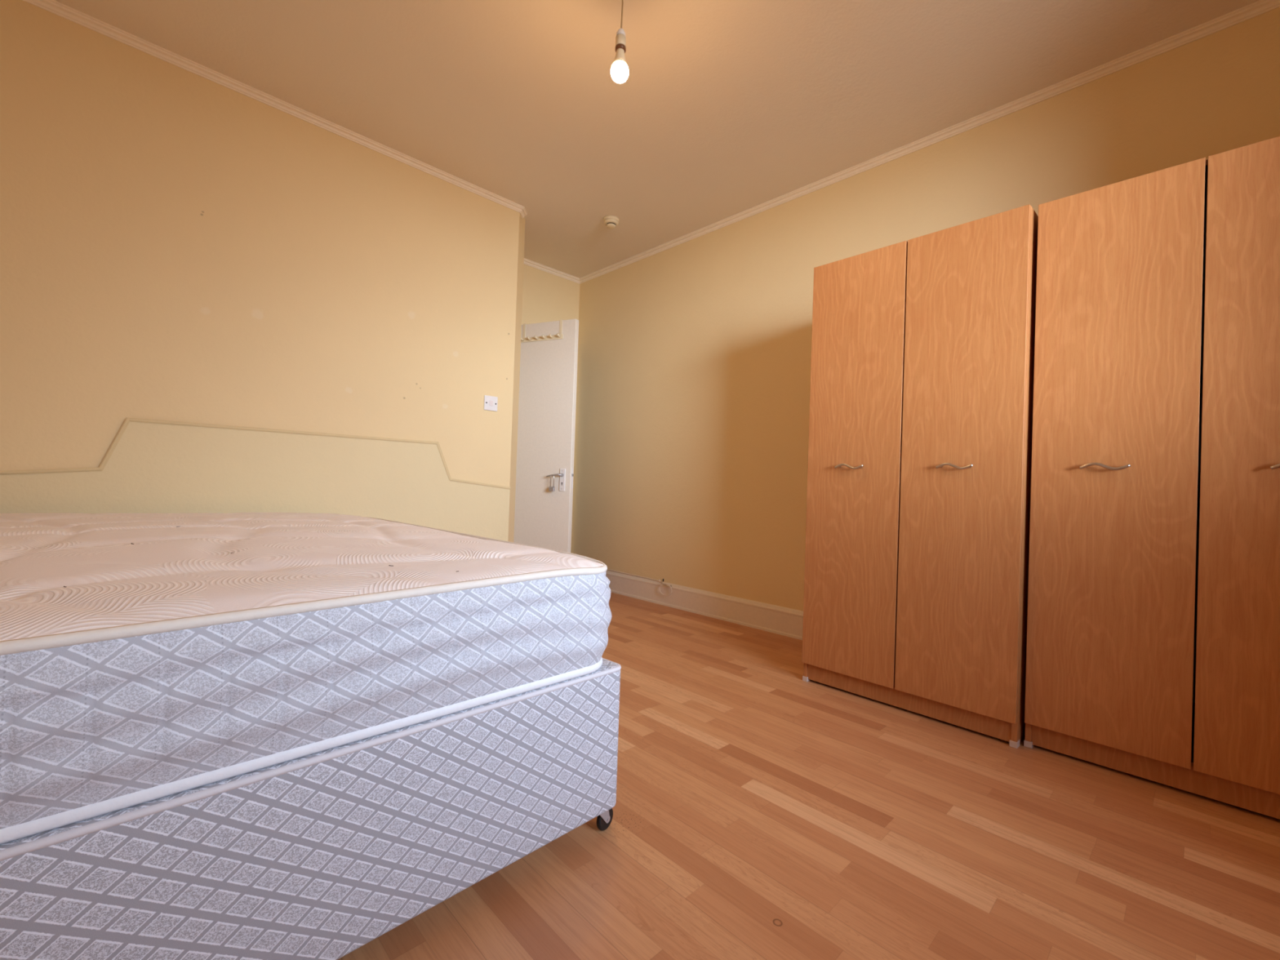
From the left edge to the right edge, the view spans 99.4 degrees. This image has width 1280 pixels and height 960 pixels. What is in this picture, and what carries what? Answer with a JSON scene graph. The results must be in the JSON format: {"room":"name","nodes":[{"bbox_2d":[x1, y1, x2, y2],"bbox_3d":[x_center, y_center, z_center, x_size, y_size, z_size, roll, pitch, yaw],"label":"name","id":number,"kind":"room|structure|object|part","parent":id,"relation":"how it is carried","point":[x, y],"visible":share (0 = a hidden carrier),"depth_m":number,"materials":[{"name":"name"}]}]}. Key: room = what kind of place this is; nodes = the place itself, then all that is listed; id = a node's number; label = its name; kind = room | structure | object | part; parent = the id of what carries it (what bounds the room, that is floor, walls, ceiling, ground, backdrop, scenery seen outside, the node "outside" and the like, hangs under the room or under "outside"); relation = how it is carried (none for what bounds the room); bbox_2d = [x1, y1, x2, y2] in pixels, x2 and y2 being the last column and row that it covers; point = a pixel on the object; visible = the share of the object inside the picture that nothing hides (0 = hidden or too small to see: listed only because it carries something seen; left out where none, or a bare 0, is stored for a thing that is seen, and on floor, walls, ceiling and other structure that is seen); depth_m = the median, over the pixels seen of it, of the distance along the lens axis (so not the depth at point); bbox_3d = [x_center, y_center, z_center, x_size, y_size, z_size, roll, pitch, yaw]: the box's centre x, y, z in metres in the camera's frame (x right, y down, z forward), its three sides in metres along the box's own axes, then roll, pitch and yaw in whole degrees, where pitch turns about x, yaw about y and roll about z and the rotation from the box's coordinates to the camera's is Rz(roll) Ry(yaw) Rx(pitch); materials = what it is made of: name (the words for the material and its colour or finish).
{"room":"bedroom","nodes":[
{"label":"bedroom","id":0,"kind":"room"},
{"bbox_2d":[0,0,525,542],"bbox_3d":[-1.944,-0.474,2.714,2.707,2.468,0.780,2,-1,-44],"label":"wall","id":1,"kind":"structure","parent":0,"point":[179,244],"depth_m":2.31,"materials":[{"name":"beige paint"}]},
{"bbox_2d":[0,417,511,541],"bbox_3d":[-1.564,0.147,2.538,2.148,0.749,0.021,2,-1,-44],"label":"headboard","id":2,"kind":"object","parent":1,"relation":"attached to","point":[150,466],"visible":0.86,"depth_m":2.41,"materials":[{"name":"beige paint"}]},
{"bbox_2d":[22,0,524,213],"bbox_3d":[-1.611,-1.684,2.444,2.495,0.031,0.031,2,-1,-44],"label":"trim","id":3,"kind":"structure","parent":1,"relation":"attached to","point":[55,7],"depth_m":2.35,"materials":[{"name":"paint"}]},
{"bbox_2d":[484,395,497,411],"bbox_3d":[-0.877,-0.451,3.194,0.086,0.086,0.012,2,-1,-44],"label":"wall switch","id":4,"kind":"object","parent":1,"relation":"attached to","point":[491,402],"visible":1,"depth_m":3.19,"materials":[{"name":"white plastic"}]},
{"bbox_2d":[520,207,527,218],"bbox_3d":[-0.718,-1.645,3.341,0.031,0.031,0.084,2,-1,1],"label":"trim","id":5,"kind":"structure","parent":1,"relation":"attached to","point":[523,212],"depth_m":3.35,"materials":[{"name":"paint"}]},
{"bbox_2d":[521,264,579,324],"bbox_3d":[-0.888,-0.424,4.193,0.868,2.468,0.120,2,-1,-44],"label":"wall","id":6,"kind":"structure","parent":0,"point":[546,296],"depth_m":4.24,"materials":[{"name":"beige paint"}]},
{"bbox_2d":[513,319,578,552],"bbox_3d":[-0.744,-0.156,3.839,0.608,1.924,0.092,2,-1,24],"label":"door","id":7,"kind":"structure","parent":6,"relation":"in","point":[545,448],"depth_m":3.81,"materials":[{"name":"white paint"}]},
{"bbox_2d":[520,319,563,342],"bbox_3d":[-0.694,-1.053,3.844,0.357,0.136,0.091,2,-1,24],"label":"hook rack","id":8,"kind":"object","parent":7,"relation":"attached to","point":[559,335],"visible":0.92,"depth_m":3.82,"materials":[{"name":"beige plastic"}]},
{"bbox_3d":[-0.697,-1.001,3.841,0.357,0.032,0.005,2,-1,24],"label":"rail","id":9,"kind":"part","parent":8,"relation":"part of","materials":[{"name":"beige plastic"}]},
{"bbox_2d":[548,475,555,491],"bbox_3d":[-0.604,0.019,3.731,0.040,0.118,0.018,2,-1,24],"label":"padlock","id":10,"kind":"object","parent":7,"relation":"hanging from","point":[550,488],"visible":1,"depth_m":3.72,"materials":[{"name":"grey metal"}]},
{"bbox_3d":[-0.588,-0.032,3.739,0.117,0.029,0.044,2,-1,24],"label":"lever","id":11,"kind":"part","parent":7,"relation":"part of","materials":[{"name":"grey metal"}]},
{"bbox_3d":[-0.468,-0.010,3.739,0.001,0.140,0.018,2,-1,24],"label":"latch plate","id":12,"kind":"part","parent":7,"relation":"part of","materials":[{"name":"silver metal"}]},
{"bbox_2d":[524,257,579,284],"bbox_3d":[-0.794,-1.640,4.150,0.868,0.031,0.031,2,-1,-44],"label":"trim","id":13,"kind":"structure","parent":6,"relation":"attached to","point":[526,262],"depth_m":4.25,"materials":[{"name":"paint"}]},
{"bbox_2d":[54,0,1259,278],"bbox_3d":[-0.712,-1.722,2.206,3.695,0.100,5.780,2,-1,-44],"label":"ceiling","id":14,"kind":"structure","parent":0,"point":[723,109],"depth_m":2.21,"materials":[{"name":"paint"}]},
{"bbox_2d":[603,215,619,228],"bbox_3d":[-0.181,-1.617,3.420,0.104,0.051,0.104,2,-1,-44],"label":"smoke detector","id":15,"kind":"object","parent":14,"relation":"attached to","point":[610,221],"visible":1,"depth_m":3.39,"materials":[{"name":"beige plastic"}]},
{"bbox_2d":[610,0,628,83],"bbox_3d":[-0.063,-1.489,1.801,0.084,0.330,0.084,2,-1,-44],"label":"pendant light","id":16,"kind":"object","parent":14,"relation":"hanging from","point":[620,69],"visible":1,"depth_m":1.79,"materials":[{"name":"white glass"}]},
{"bbox_3d":[-0.067,-1.349,1.800,0.060,0.050,0.060,2,-1,-44],"label":"globe","id":17,"kind":"part","parent":16,"relation":"part of","materials":[{"name":"white glass"}]},
{"bbox_3d":[-0.059,-1.562,1.803,0.007,0.144,0.005,2,-1,-44],"label":"cord","id":18,"kind":"part","parent":16,"relation":"part of","materials":[{"name":"white plastic"}]},
{"bbox_2d":[337,591,1279,959],"bbox_3d":[-0.798,0.820,2.182,3.695,0.050,5.780,2,-1,-44],"label":"floor","id":19,"kind":"structure","parent":0,"point":[762,811],"depth_m":1.22,"materials":[{"name":"brown wood"}]},
{"bbox_2d":[0,657,621,959],"bbox_3d":[-1.210,0.581,1.433,1.935,0.384,1.383,1,-1,44],"label":"bed base","id":20,"kind":"object","parent":19,"relation":"on","point":[320,855],"visible":0.44,"depth_m":0.81,"materials":[{"name":"fabric"}]},
{"bbox_2d":[0,512,611,844],"bbox_3d":[-1.207,0.259,1.428,1.955,0.256,1.401,1,-1,45],"label":"mattress","id":21,"kind":"object","parent":20,"relation":"on","point":[170,661],"visible":1,"depth_m":0.82,"materials":[{"name":"fabric"}]},
{"bbox_2d":[801,204,1038,748],"bbox_3d":[1.162,-0.012,2.195,0.606,1.745,0.762,2,-1,-43],"label":"wardrobe","id":22,"kind":"object","parent":19,"relation":"on","point":[917,523],"visible":0.95,"depth_m":1.94,"materials":[{"name":"brown wood"}]},
{"bbox_3d":[0.927,-0.019,2.483,0.557,1.741,0.016,2,-1,-43],"label":"panel","id":23,"kind":"part","parent":22,"relation":"part of","materials":[{"name":"brown wood"}]},
{"bbox_3d":[0.825,-0.053,2.136,0.031,0.024,0.116,2,-1,-43],"label":"handle","id":24,"kind":"part","parent":22,"relation":"part of","materials":[{"name":"metal"}]},
{"bbox_3d":[0.841,-0.063,2.155,0.016,1.664,0.376,2,-1,-43],"label":"door","id":25,"kind":"part","parent":22,"relation":"part of","materials":[{"name":"brown wood"}]},
{"bbox_3d":[1.080,-0.048,1.863,0.031,0.024,0.116,2,-1,-43],"label":"handle","id":26,"kind":"part","parent":22,"relation":"part of","materials":[{"name":"metal"}]},
{"bbox_3d":[1.100,-0.057,1.876,0.016,1.664,0.376,2,-1,-43],"label":"door","id":27,"kind":"part","parent":22,"relation":"part of","materials":[{"name":"brown wood"}]},
{"bbox_3d":[1.433,-0.007,1.940,0.557,1.741,0.016,2,-1,-43],"label":"panel","id":28,"kind":"part","parent":22,"relation":"part of","materials":[{"name":"brown wood"}]},
{"bbox_2d":[1023,136,1279,819],"bbox_3d":[1.712,-0.002,1.661,0.591,1.752,0.760,2,-1,-44],"label":"wardrobe","id":29,"kind":"object","parent":19,"relation":"on","point":[1153,589],"visible":1,"depth_m":1.53,"materials":[{"name":"brown wood"}]},
{"bbox_3d":[1.472,-0.009,1.944,0.542,1.748,0.016,2,-1,-44],"label":"panel","id":30,"kind":"part","parent":29,"relation":"part of","materials":[{"name":"brown wood"}]},
{"bbox_3d":[1.376,-0.040,1.607,0.031,0.024,0.116,2,-1,-44],"label":"handle","id":31,"kind":"part","parent":29,"relation":"part of","materials":[{"name":"metal"}]},
{"bbox_3d":[1.397,-0.053,1.619,0.016,1.671,0.374,2,-1,-44],"label":"door","id":32,"kind":"part","parent":29,"relation":"part of","materials":[{"name":"brown wood"}]},
{"bbox_3d":[1.702,0.788,1.670,0.542,0.016,0.724,2,-1,-44],"label":"panel","id":33,"kind":"part","parent":29,"relation":"part of","materials":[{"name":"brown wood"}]},
{"bbox_3d":[1.922,0.012,1.865,0.004,1.730,0.724,2,-1,-44],"label":"panel","id":34,"kind":"part","parent":29,"relation":"part of","materials":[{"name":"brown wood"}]},
{"bbox_3d":[1.758,-0.869,1.686,0.542,0.016,0.724,2,-1,-44],"label":"panel","id":35,"kind":"part","parent":29,"relation":"part of","materials":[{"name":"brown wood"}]},
{"bbox_3d":[1.660,-0.046,1.347,0.016,1.671,0.374,2,-1,-44],"label":"door","id":36,"kind":"part","parent":29,"relation":"part of","materials":[{"name":"brown wood"}]},
{"bbox_3d":[1.638,-0.034,1.336,0.031,0.024,0.116,2,-1,-44],"label":"handle","id":37,"kind":"part","parent":29,"relation":"part of","materials":[{"name":"metal"}]},
{"bbox_2d":[570,7,1279,610],"bbox_3d":[0.529,-0.383,3.436,0.120,2.468,5.780,2,-1,-44],"label":"wall","id":38,"kind":"structure","parent":0,"point":[691,432],"depth_m":3.13,"materials":[{"name":"beige paint"}]},
{"bbox_2d":[607,568,671,595],"bbox_3d":[-0.123,0.710,3.955,0.044,0.103,1.042,2,-1,-42],"label":"cable","id":39,"kind":"object","parent":38,"relation":"attached to","point":[659,580],"visible":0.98,"depth_m":3.69,"materials":[{"name":"white plastic"}]},
{"bbox_2d":[605,569,1195,702],"bbox_3d":[0.894,0.784,2.901,0.026,0.150,4.227,2,-1,-44],"label":"baseboard","id":40,"kind":"structure","parent":38,"relation":"attached to","point":[785,621],"depth_m":3.34,"materials":[{"name":"paint"}]},
{"bbox_2d":[579,0,1279,284],"bbox_3d":[0.968,-1.592,2.927,0.031,0.031,4.240,2,-1,-44],"label":"trim","id":41,"kind":"structure","parent":38,"relation":"attached to","point":[1257,8],"depth_m":2.33,"materials":[{"name":"paint"}]}
]}

